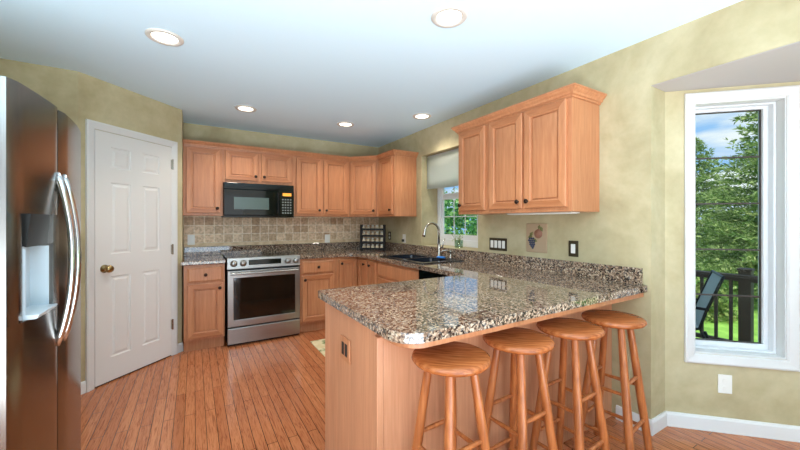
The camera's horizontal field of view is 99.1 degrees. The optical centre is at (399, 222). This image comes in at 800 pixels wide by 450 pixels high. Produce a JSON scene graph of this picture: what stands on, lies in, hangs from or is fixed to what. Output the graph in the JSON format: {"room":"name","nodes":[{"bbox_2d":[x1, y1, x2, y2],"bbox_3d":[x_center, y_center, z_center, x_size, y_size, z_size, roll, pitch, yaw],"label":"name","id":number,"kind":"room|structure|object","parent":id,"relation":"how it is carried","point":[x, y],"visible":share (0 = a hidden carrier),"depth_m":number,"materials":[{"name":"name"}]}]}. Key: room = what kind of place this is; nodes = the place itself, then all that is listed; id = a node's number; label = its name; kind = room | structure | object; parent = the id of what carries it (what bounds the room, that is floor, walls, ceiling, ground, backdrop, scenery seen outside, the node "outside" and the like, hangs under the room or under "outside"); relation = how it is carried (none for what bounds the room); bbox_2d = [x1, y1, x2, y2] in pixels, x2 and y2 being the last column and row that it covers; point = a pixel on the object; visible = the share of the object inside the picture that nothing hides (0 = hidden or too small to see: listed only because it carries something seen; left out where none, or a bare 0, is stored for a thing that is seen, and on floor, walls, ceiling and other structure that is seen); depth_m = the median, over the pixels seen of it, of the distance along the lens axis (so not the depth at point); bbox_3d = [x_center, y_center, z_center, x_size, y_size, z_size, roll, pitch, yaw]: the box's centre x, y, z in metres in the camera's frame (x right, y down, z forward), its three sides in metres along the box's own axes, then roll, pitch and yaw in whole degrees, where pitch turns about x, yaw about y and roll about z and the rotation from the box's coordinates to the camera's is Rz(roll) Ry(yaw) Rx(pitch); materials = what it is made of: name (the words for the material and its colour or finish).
{"room":"kitchen","nodes":[
{"label":"kitchen","id":0,"kind":"room"},
{"bbox_2d":[0,58,182,381],"bbox_3d":[-3.923,0.085,2.342,4.090,2.440,1.160,0,0,-31],"label":"wall","id":1,"kind":"structure","parent":0,"point":[81,96],"depth_m":2.71,"materials":[{"name":"paint"}]},
{"bbox_2d":[81,381,85,394],"bbox_3d":[-2.641,1.260,2.450,0.577,0.090,0.046,0,0,-31],"label":"baseboard","id":2,"kind":"structure","parent":1,"relation":"attached to","point":[83,384],"depth_m":2.59,"materials":[{"name":"white paint"}]},
{"bbox_2d":[85,119,177,391],"bbox_3d":[-2.276,0.258,2.992,0.086,2.095,0.795,0,0,14],"label":"door","id":3,"kind":"structure","parent":1,"relation":"in","point":[131,185],"depth_m":2.92,"materials":[{"name":"white paint"}]},
{"bbox_2d":[178,342,182,352],"bbox_3d":[-2.207,1.260,3.421,0.014,0.090,0.067,0,0,14],"label":"baseboard","id":4,"kind":"structure","parent":1,"relation":"attached to","point":[180,345],"depth_m":3.42,"materials":[{"name":"white paint"}]},
{"bbox_2d":[183,123,378,335],"bbox_3d":[-3.102,0.135,3.603,7.000,2.540,0.150,0,0,-31],"label":"wall","id":5,"kind":"structure","parent":0,"point":[197,132],"depth_m":4.37,"materials":[{"name":"paint"}]},
{"bbox_2d":[183,146,222,215],"bbox_3d":[-2.210,-0.450,3.832,0.377,0.760,0.374,0,0,-31],"label":"upper cabinet","id":6,"kind":"object","parent":5,"relation":"attached to","point":[202,167],"visible":1,"depth_m":3.70,"materials":[{"name":"brown wood"}]},
{"bbox_2d":[223,150,292,185],"bbox_3d":[-1.719,-0.638,4.128,0.766,0.383,0.374,0,0,-31],"label":"upper cabinet","id":7,"kind":"object","parent":5,"relation":"attached to","point":[238,166],"visible":0.97,"depth_m":3.98,"materials":[{"name":"brown wood"}]},
{"bbox_2d":[221,182,293,217],"bbox_3d":[-1.704,-0.248,4.097,0.757,0.386,0.440,0,0,-31],"label":"microwave oven","id":8,"kind":"object","parent":7,"relation":"attached to","point":[240,200],"visible":1,"depth_m":3.93,"materials":[{"name":"black metal"}]},
{"bbox_2d":[183,139,418,161],"bbox_3d":[-1.087,-0.840,4.176,2.617,0.063,0.643,0,0,-13],"label":"crown molding","id":9,"kind":"structure","parent":7,"relation":"attached to","point":[192,143],"depth_m":4.14,"materials":[{"name":"brown wood"}]},
{"bbox_2d":[184,216,378,246],"bbox_3d":[-1.395,0.109,4.539,2.505,0.356,0.010,0,0,-31],"label":"tile backsplash","id":10,"kind":"structure","parent":5,"relation":"attached to","point":[207,230],"depth_m":4.38,"materials":[{"name":"tile"}]},
{"bbox_2d":[187,235,194,244],"bbox_3d":[-2.401,0.205,3.922,0.072,0.115,0.010,0,0,-31],"label":"electrical outlet","id":11,"kind":"object","parent":10,"relation":"attached to","point":[190,238],"visible":1,"depth_m":3.92,"materials":[{"name":"white plastic"}]},
{"bbox_2d":[325,234,329,242],"bbox_3d":[-1.014,0.230,4.759,0.072,0.115,0.010,0,0,-31],"label":"electrical outlet","id":12,"kind":"object","parent":10,"relation":"attached to","point":[327,236],"visible":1,"depth_m":4.76,"materials":[{"name":"white plastic"}]},
{"bbox_2d":[293,157,348,216],"bbox_3d":[-1.069,-0.450,4.520,0.747,0.760,0.374,0,0,-31],"label":"upper cabinet","id":13,"kind":"object","parent":5,"relation":"attached to","point":[321,187],"visible":0.93,"depth_m":4.37,"materials":[{"name":"brown wood"}]},
{"bbox_2d":[288,242,377,251],"bbox_3d":[-0.898,0.340,4.832,1.353,0.102,0.020,0,0,-31],"label":"backsplash","id":14,"kind":"structure","parent":5,"relation":"attached to","point":[336,245],"depth_m":4.74,"materials":[{"name":"brown stone"}]},
{"bbox_2d":[349,161,377,216],"bbox_3d":[-0.426,-0.450,4.770,0.607,0.760,0.612,0,0,-31],"label":"upper cabinet","id":15,"kind":"object","parent":5,"relation":"attached to","point":[363,176],"visible":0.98,"depth_m":4.54,"materials":[{"name":"brown wood"}]},
{"bbox_2d":[0,0,742,146],"bbox_3d":[-0.567,-1.260,0.081,8.100,0.250,9.300,0,0,-31],"label":"ceiling","id":16,"kind":"structure","parent":0,"point":[306,67],"depth_m":2.26,"materials":[{"name":"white paint"}]},
{"bbox_2d":[145,28,183,46],"bbox_3d":[-1.443,-1.130,2.093,0.200,0.010,0.200,0,0,-31],"label":"recessed light","id":17,"kind":"object","parent":16,"relation":"in","point":[161,36],"visible":1,"depth_m":2.08,"materials":[{"name":"beige"}]},
{"bbox_2d":[235,105,256,111],"bbox_3d":[-1.540,-1.130,3.407,0.200,0.010,0.200,0,0,-31],"label":"recessed light","id":18,"kind":"object","parent":16,"relation":"in","point":[244,108],"visible":1,"depth_m":3.40,"materials":[{"name":"white"}]},
{"bbox_2d":[337,121,353,126],"bbox_3d":[-0.630,-1.130,3.950,0.200,0.010,0.200,0,0,-31],"label":"recessed light","id":19,"kind":"object","parent":16,"relation":"in","point":[342,124],"visible":1,"depth_m":3.95,"materials":[{"name":"white"}]},
{"bbox_2d":[413,113,430,118],"bbox_3d":[0.235,-1.130,3.649,0.200,0.010,0.200,0,0,-31],"label":"recessed light","id":20,"kind":"object","parent":16,"relation":"in","point":[418,115],"visible":1,"depth_m":3.64,"materials":[{"name":"white"}]},
{"bbox_2d":[431,5,467,27],"bbox_3d":[0.272,-1.130,1.884,0.200,0.010,0.200,0,0,-31],"label":"recessed light","id":21,"kind":"object","parent":16,"relation":"in","point":[449,16],"visible":1,"depth_m":1.88,"materials":[{"name":"white"}]},
{"bbox_2d":[81,329,799,449],"bbox_3d":[-0.627,1.355,-0.013,7.299,0.100,8.600,0,0,-31],"label":"floor","id":22,"kind":"structure","parent":0,"point":[269,394],"depth_m":2.36,"materials":[{"name":"brown wood"}]},
{"bbox_2d":[0,76,81,449],"bbox_3d":[-1.799,0.403,1.331,0.843,1.765,0.867,0,0,-31],"label":"refrigerator","id":23,"kind":"object","parent":22,"relation":"on","point":[41,250],"visible":1,"depth_m":1.29,"materials":[{"name":"grey metal"}]},
{"bbox_2d":[57,110,81,449],"bbox_3d":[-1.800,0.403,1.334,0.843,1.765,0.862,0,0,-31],"label":"door","id":24,"kind":"structure","parent":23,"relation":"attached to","point":[69,250],"depth_m":1.50,"materials":[{"name":"silver metal"}]},
{"bbox_2d":[184,263,224,351],"bbox_3d":[-2.125,0.868,3.701,0.362,0.874,0.652,0,0,-31],"label":"base cabinet","id":25,"kind":"object","parent":22,"relation":"on","point":[204,285],"visible":1,"depth_m":3.46,"materials":[{"name":"brown wood"}]},
{"bbox_2d":[181,244,287,265],"bbox_3d":[-1.814,0.359,3.911,1.163,0.140,0.651,0,0,-31],"label":"countertop","id":26,"kind":"structure","parent":25,"relation":"on","point":[213,254],"depth_m":4.02,"materials":[{"name":"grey stone"}]},
{"bbox_2d":[184,244,287,255],"bbox_3d":[-1.971,0.340,4.184,1.150,0.102,0.020,0,0,-31],"label":"backsplash","id":27,"kind":"structure","parent":25,"relation":"on","point":[213,250],"depth_m":4.14,"materials":[{"name":"brown stone"}]},
{"bbox_2d":[223,252,299,345],"bbox_3d":[-1.618,0.842,3.977,0.750,0.924,0.696,0,0,-31],"label":"range","id":28,"kind":"object","parent":22,"relation":"on","point":[262,290],"visible":0.99,"depth_m":3.73,"materials":[{"name":"silver metal"}]},
{"bbox_2d":[223,252,295,259],"bbox_3d":[-1.644,0.394,4.019,0.750,0.012,0.596,0,0,-31],"label":"cooktop","id":29,"kind":"object","parent":28,"relation":"in","point":[271,254],"depth_m":3.96,"materials":[{"name":"black"}]},
{"bbox_2d":[227,266,299,327],"bbox_3d":[-1.481,0.807,3.749,0.744,0.585,0.044,0,0,-31],"label":"door","id":30,"kind":"structure","parent":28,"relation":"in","point":[253,300],"depth_m":3.72,"materials":[{"name":"silver glass"}]},
{"bbox_2d":[299,257,335,332],"bbox_3d":[-1.116,0.868,4.310,0.435,0.874,0.652,0,0,-31],"label":"base cabinet","id":31,"kind":"object","parent":22,"relation":"on","point":[316,274],"visible":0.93,"depth_m":4.04,"materials":[{"name":"brown wood"}]},
{"bbox_2d":[310,339,324,356],"bbox_3d":[-0.480,1.301,3.474,0.605,0.007,0.920,0,0,-31],"label":"floor mat","id":32,"kind":"object","parent":22,"relation":"on","point":[319,344],"visible":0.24,"depth_m":3.60,"materials":[{"name":"beige fabric"}]},
{"bbox_2d":[336,257,369,287],"bbox_3d":[-0.469,0.868,4.535,0.900,0.874,0.935,0,0,-31],"label":"base cabinet","id":33,"kind":"object","parent":22,"relation":"on","point":[350,271],"visible":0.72,"depth_m":4.24,"materials":[{"name":"brown wood"}]},
{"bbox_2d":[288,242,646,343],"bbox_3d":[-0.160,0.359,3.173,1.803,0.140,3.623,0,0,-31],"label":"countertop","id":34,"kind":"structure","parent":33,"relation":"on","point":[484,290],"depth_m":1.95,"materials":[{"name":"brown stone"}]},
{"bbox_2d":[360,225,385,250],"bbox_3d":[-0.374,0.213,4.694,0.346,0.355,0.080,0,0,14],"label":"spice rack","id":35,"kind":"object","parent":34,"relation":"on","point":[361,226],"visible":0.98,"depth_m":4.66,"materials":[{"name":"black"}]},
{"bbox_2d":[361,228,383,229],"bbox_3d":[-0.374,0.100,4.692,0.330,0.026,0.076,0,0,14],"label":"shelf","id":36,"kind":"object","parent":35,"relation":"attached to","point":[361,228],"depth_m":4.65,"materials":[{"name":"black"}]},
{"bbox_2d":[361,235,383,236],"bbox_3d":[-0.374,0.188,4.692,0.330,0.026,0.076,0,0,14],"label":"shelf","id":37,"kind":"object","parent":35,"relation":"attached to","point":[361,235],"depth_m":4.66,"materials":[{"name":"black wood"}]},
{"bbox_2d":[361,241,383,242],"bbox_3d":[-0.374,0.276,4.692,0.330,0.026,0.076,0,0,14],"label":"shelf","id":38,"kind":"object","parent":35,"relation":"attached to","point":[361,241],"depth_m":4.65,"materials":[{"name":"black metal"}]},
{"bbox_2d":[361,248,383,249],"bbox_3d":[-0.374,0.363,4.692,0.330,0.026,0.076,0,0,14],"label":"shelf","id":39,"kind":"object","parent":35,"relation":"attached to","point":[361,248],"depth_m":4.65,"materials":[{"name":"black"}]},
{"bbox_2d":[380,253,463,263],"bbox_3d":[0.207,0.478,3.636,0.530,0.197,0.850,0,0,-31],"label":"sink","id":40,"kind":"object","parent":34,"relation":"in","point":[416,258],"visible":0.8,"depth_m":3.64,"materials":[{"name":"black"}]},
{"bbox_2d":[440,250,452,258],"bbox_3d":[0.480,0.332,3.546,0.135,0.092,0.043,0,0,3],"label":"soap dispenser","id":41,"kind":"object","parent":40,"relation":"on","point":[450,251],"visible":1,"depth_m":3.53,"materials":[{"name":"silver metal"}]},
{"bbox_2d":[422,222,444,256],"bbox_3d":[0.356,0.190,3.640,0.252,0.377,0.111,0,0,-31],"label":"kitchen faucet","id":42,"kind":"object","parent":34,"relation":"on","point":[439,247],"visible":0.88,"depth_m":3.69,"materials":[{"name":"silver metal"}]},
{"bbox_2d":[436,244,440,256],"bbox_3d":[0.425,0.308,3.711,0.060,0.140,0.060,0,0,-31],"label":"faucet","id":43,"kind":"object","parent":42,"relation":"on","point":[438,245],"depth_m":3.69,"materials":[{"name":"silver metal"}]},
{"bbox_2d":[367,259,377,284],"bbox_3d":[-0.068,0.868,4.100,0.652,0.874,0.215,0,0,-31],"label":"base cabinet","id":44,"kind":"object","parent":22,"relation":"on","point":[373,264],"visible":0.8,"depth_m":3.94,"materials":[{"name":"brown wood"}]},
{"bbox_2d":[378,261,418,283],"bbox_3d":[0.210,0.868,3.640,0.652,0.874,0.850,0,0,-31],"label":"base cabinet","id":45,"kind":"object","parent":22,"relation":"on","point":[387,272],"visible":0.1,"depth_m":3.52,"materials":[{"name":"brown wood"}]},
{"bbox_2d":[419,270,446,278],"bbox_3d":[0.570,0.868,3.003,0.634,0.872,0.597,0,0,-31],"label":"dishwasher","id":46,"kind":"object","parent":22,"relation":"on","point":[423,274],"visible":0.07,"depth_m":2.98,"materials":[{"name":"black"}]},
{"bbox_2d":[411,341,490,449],"bbox_3d":[0.203,0.916,1.364,0.314,0.782,0.314,0,0,-35],"label":"bar stool","id":47,"kind":"object","parent":22,"relation":"on","point":[451,360],"visible":0.95,"depth_m":1.33,"materials":[{"name":"brown wood"}]},
{"bbox_2d":[325,293,643,449],"bbox_3d":[0.550,0.867,2.026,1.773,0.874,0.835,0,0,-31],"label":"base cabinet","id":48,"kind":"object","parent":22,"relation":"on","point":[371,402],"visible":0.33,"depth_m":1.61,"materials":[{"name":"brown wood"}]},
{"bbox_2d":[340,334,350,364],"bbox_3d":[-0.266,0.615,1.653,0.010,0.114,0.120,0,0,-31],"label":"electrical outlet","id":49,"kind":"object","parent":48,"relation":"attached to","point":[345,343],"visible":1,"depth_m":1.64,"materials":[{"name":"brown plastic"}]},
{"bbox_2d":[342,341,346,356],"bbox_3d":[-0.270,0.615,1.651,0.002,0.060,0.068,0,0,-31],"label":"socket","id":50,"kind":"object","parent":49,"relation":"attached to","point":[344,343],"depth_m":1.65,"materials":[{"name":"black plastic"}]},
{"bbox_2d":[483,327,557,449],"bbox_3d":[0.540,0.916,1.567,0.314,0.782,0.314,0,0,-35],"label":"bar stool","id":51,"kind":"object","parent":22,"relation":"on","point":[517,341],"visible":0.91,"depth_m":1.53,"materials":[{"name":"brown wood"}]},
{"bbox_2d":[529,317,609,449],"bbox_3d":[0.864,0.916,1.739,0.314,0.782,0.314,0,0,-35],"label":"bar stool","id":52,"kind":"object","parent":22,"relation":"on","point":[575,330],"visible":0.93,"depth_m":1.70,"materials":[{"name":"brown wood"}]},
{"bbox_2d":[574,309,652,449],"bbox_3d":[1.190,0.916,1.907,0.314,0.782,0.314,0,0,-39],"label":"bar stool","id":53,"kind":"object","parent":22,"relation":"on","point":[621,321],"visible":0.81,"depth_m":1.87,"materials":[{"name":"brown wood"}]},
{"bbox_2d":[434,188,477,248],"bbox_3d":[0.739,0.135,3.907,0.110,2.540,3.300,0,0,-31],"label":"wall","id":54,"kind":"structure","parent":0,"point":[436,189],"depth_m":4.33,"materials":[{"name":"paint"}]},
{"bbox_2d":[438,186,477,247],"bbox_3d":[0.751,-0.265,3.938,0.053,1.098,0.978,0,0,-31],"label":"window","id":55,"kind":"structure","parent":54,"relation":"in","point":[467,240],"depth_m":4.12,"materials":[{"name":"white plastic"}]},
{"bbox_2d":[379,0,799,418],"bbox_3d":[2.006,0.135,1.518,0.190,2.540,8.700,0,0,-31],"label":"wall","id":56,"kind":"structure","parent":0,"point":[628,228],"depth_m":2.19,"materials":[{"name":"paint"}]},
{"bbox_2d":[378,155,415,216],"bbox_3d":[-0.061,-0.450,4.391,0.374,0.760,0.420,0,0,-31],"label":"upper cabinet","id":57,"kind":"object","parent":56,"relation":"attached to","point":[396,174],"visible":1,"depth_m":4.24,"materials":[{"name":"brown wood"}]},
{"bbox_2d":[402,234,405,242],"bbox_3d":[0.043,0.220,4.550,0.035,0.115,0.072,0,0,-31],"label":"electrical outlet","id":58,"kind":"object","parent":56,"relation":"attached to","point":[404,235],"visible":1,"depth_m":4.54,"materials":[{"name":"white plastic"}]},
{"bbox_2d":[427,148,458,188],"bbox_3d":[0.586,-0.603,3.837,0.040,0.416,0.910,0,0,-31],"label":"roller shade","id":59,"kind":"object","parent":56,"relation":"attached to","point":[442,168],"visible":0.64,"depth_m":3.94,"materials":[{"name":"white fabric"}]},
{"bbox_2d":[451,233,462,245],"bbox_3d":[0.641,0.196,3.746,0.137,0.175,0.144,0,0,-31],"label":"potted plant","id":60,"kind":"object","parent":56,"relation":"on","point":[459,240],"visible":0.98,"depth_m":3.75,"materials":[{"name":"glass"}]},
{"bbox_2d":[457,124,496,214],"bbox_3d":[0.750,-0.450,3.046,0.374,0.760,0.375,0,0,-31],"label":"upper cabinet","id":61,"kind":"object","parent":56,"relation":"attached to","point":[474,143],"visible":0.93,"depth_m":2.94,"materials":[{"name":"brown wood"}]},
{"bbox_2d":[489,238,506,250],"bbox_3d":[0.905,0.204,3.146,0.010,0.114,0.205,0,0,-31],"label":"switch plate","id":62,"kind":"object","parent":56,"relation":"attached to","point":[500,244],"visible":1,"depth_m":3.14,"materials":[{"name":"brown metal"}]},
{"bbox_2d":[378,242,642,284],"bbox_3d":[0.595,0.340,3.648,0.020,0.102,3.547,0,0,-31],"label":"backsplash","id":63,"kind":"structure","parent":56,"relation":"attached to","point":[633,275],"depth_m":2.73,"materials":[{"name":"brown stone"}]},
{"bbox_2d":[526,223,546,252],"bbox_3d":[1.113,0.130,2.789,0.023,0.236,0.196,0,0,-31],"label":"wall plaque","id":64,"kind":"object","parent":56,"relation":"attached to","point":[536,234],"visible":1,"depth_m":2.79,"materials":[{"name":"beige ceramic"}]},
{"bbox_2d":[489,97,598,213],"bbox_3d":[1.035,-0.450,2.575,0.374,0.760,0.722,0,0,-31],"label":"upper cabinet","id":65,"kind":"object","parent":56,"relation":"attached to","point":[543,159],"visible":0.99,"depth_m":2.35,"materials":[{"name":"brown wood"}]},
{"bbox_2d":[451,82,606,133],"bbox_3d":[0.939,-0.840,2.737,0.372,0.063,1.199,0,0,-31],"label":"crown molding","id":66,"kind":"structure","parent":65,"relation":"attached to","point":[576,90],"depth_m":2.38,"materials":[{"name":"brown wood"}]},
{"bbox_2d":[507,212,579,214],"bbox_3d":[1.064,-0.064,2.584,0.100,0.010,0.560,0,0,-31],"label":"light","id":67,"kind":"object","parent":65,"relation":"attached to","point":[550,212],"visible":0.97,"depth_m":2.51,"materials":[{"name":"white plastic"}]},
{"bbox_2d":[569,241,577,256],"bbox_3d":[1.281,0.197,2.523,0.010,0.118,0.075,0,0,-31],"label":"switch plate","id":68,"kind":"object","parent":56,"relation":"attached to","point":[573,245],"visible":1,"depth_m":2.52,"materials":[{"name":"brown metal"}]},
{"bbox_2d":[571,244,574,252],"bbox_3d":[1.279,0.197,2.521,0.004,0.068,0.033,0,0,-31],"label":"rocker switch","id":69,"kind":"object","parent":68,"relation":"attached to","point":[572,245],"depth_m":2.52,"materials":[{"name":"white plastic"}]},
{"bbox_2d":[616,405,799,441],"bbox_3d":[2.623,1.260,1.431,2.874,0.090,0.558,0,0,44],"label":"baseboard","id":70,"kind":"structure","parent":56,"relation":"attached to","point":[776,431],"depth_m":2.11,"materials":[{"name":"white paint"}]},
{"bbox_2d":[651,41,799,91],"bbox_3d":[2.733,-0.840,0.964,0.856,0.003,3.500,0,0,-31],"label":"ceiling","id":71,"kind":"structure","parent":0,"point":[780,64],"depth_m":1.93,"materials":[{"name":"grey paint"}]},
{"bbox_2d":[665,81,799,425],"bbox_3d":[2.074,0.284,2.184,0.720,2.242,0.150,0,0,14],"label":"wall","id":72,"kind":"structure","parent":0,"point":[761,395],"depth_m":2.17,"materials":[{"name":"paint"}]},
{"bbox_2d":[718,374,731,393],"bbox_3d":[2.015,1.005,2.115,0.072,0.115,0.010,0,0,14],"label":"electrical outlet","id":73,"kind":"object","parent":72,"relation":"attached to","point":[724,381],"visible":1,"depth_m":2.11,"materials":[{"name":"white plastic"}]},
{"bbox_2d":[722,378,728,383],"bbox_3d":[2.015,0.983,2.112,0.034,0.034,0.004,0,0,14],"label":"socket","id":74,"kind":"object","parent":73,"relation":"attached to","point":[724,380],"depth_m":2.11,"materials":[{"name":"white plastic"}]},
{"bbox_2d":[684,85,799,371],"bbox_3d":[2.106,0.037,2.166,0.581,1.697,0.170,0,0,14],"label":"window","id":75,"kind":"structure","parent":72,"relation":"in","point":[778,108],"depth_m":2.12,"materials":[{"name":"white paint"}]},
{"label":"outside","id":76,"kind":"structure","parent":0,"visible":0},
{"bbox_3d":[3.863,1.420,1.353,1.300,0.170,7.100,0,0,-31],"label":"deck","id":77,"kind":"object","parent":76,"visible":0},
{"bbox_2d":[695,270,724,338],"bbox_3d":[2.696,0.902,3.282,0.560,0.873,0.484,0,0,34],"label":"patio chair","id":78,"kind":"object","parent":77,"relation":"on","point":[714,281],"visible":0.38,"depth_m":3.12,"materials":[{"name":"grey metal"}]},
{"bbox_2d":[695,267,757,341],"bbox_3d":[4.187,0.892,1.900,0.170,0.885,6.500,0,0,-31],"label":"deck railing","id":79,"kind":"object","parent":77,"relation":"on","point":[745,277],"visible":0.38,"depth_m":3.31,"materials":[{"name":"brown"}]},
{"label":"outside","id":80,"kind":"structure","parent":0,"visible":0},
{"bbox_2d":[455,234,757,341],"bbox_3d":[25.747,2.105,20.926,59.100,0.200,80.000,0,0,-31],"label":"lawn","id":81,"kind":"structure","parent":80,"point":[723,326],"depth_m":6.55,"materials":[{"name":"green plant"}]},
{"bbox_2d":[444,212,449,233],"bbox_3d":[0.340,0.622,9.304,2.739,2.910,2.618,0,0,-7],"label":"leafy bush","id":82,"kind":"object","parent":81,"relation":"on","point":[445,221],"visible":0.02,"depth_m":9.37,"materials":[{"name":"green plant"}]},
{"bbox_2d":[444,188,476,234],"bbox_3d":[1.671,0.441,12.484,4.651,3.342,3.895,0,0,-31],"label":"leafy bush","id":83,"kind":"object","parent":81,"relation":"on","point":[459,223],"visible":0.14,"depth_m":11.76,"materials":[{"name":"green plant"}]},
{"bbox_2d":[466,215,476,235],"bbox_3d":[2.863,0.627,9.317,2.497,2.975,2.537,0,0,-28],"label":"leafy bush","id":84,"kind":"object","parent":81,"relation":"on","point":[472,227],"visible":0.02,"depth_m":9.47,"materials":[{"name":"green plant"}]},
{"bbox_2d":[695,281,737,323],"bbox_3d":[6.337,1.635,7.453,1.779,0.887,1.889,0,0,-31],"label":"shrub","id":85,"kind":"object","parent":81,"relation":"on","point":[723,308],"visible":0.2,"depth_m":6.93,"materials":[{"name":"green plant"}]},
{"bbox_2d":[695,136,754,270],"bbox_3d":[11.703,-0.585,13.414,5.592,5.612,5.705,0,0,-19],"label":"spruce tree","id":86,"kind":"object","parent":81,"relation":"on","point":[703,166],"visible":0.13,"depth_m":12.93,"materials":[{"name":"green plant"}]},
{"bbox_2d":[695,111,757,309],"bbox_3d":[9.477,-1.074,8.252,4.824,6.626,5.072,0,0,-17],"label":"spruce tree","id":87,"kind":"object","parent":81,"relation":"on","point":[748,229],"visible":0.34,"depth_m":8.63,"materials":[{"name":"green plant"}]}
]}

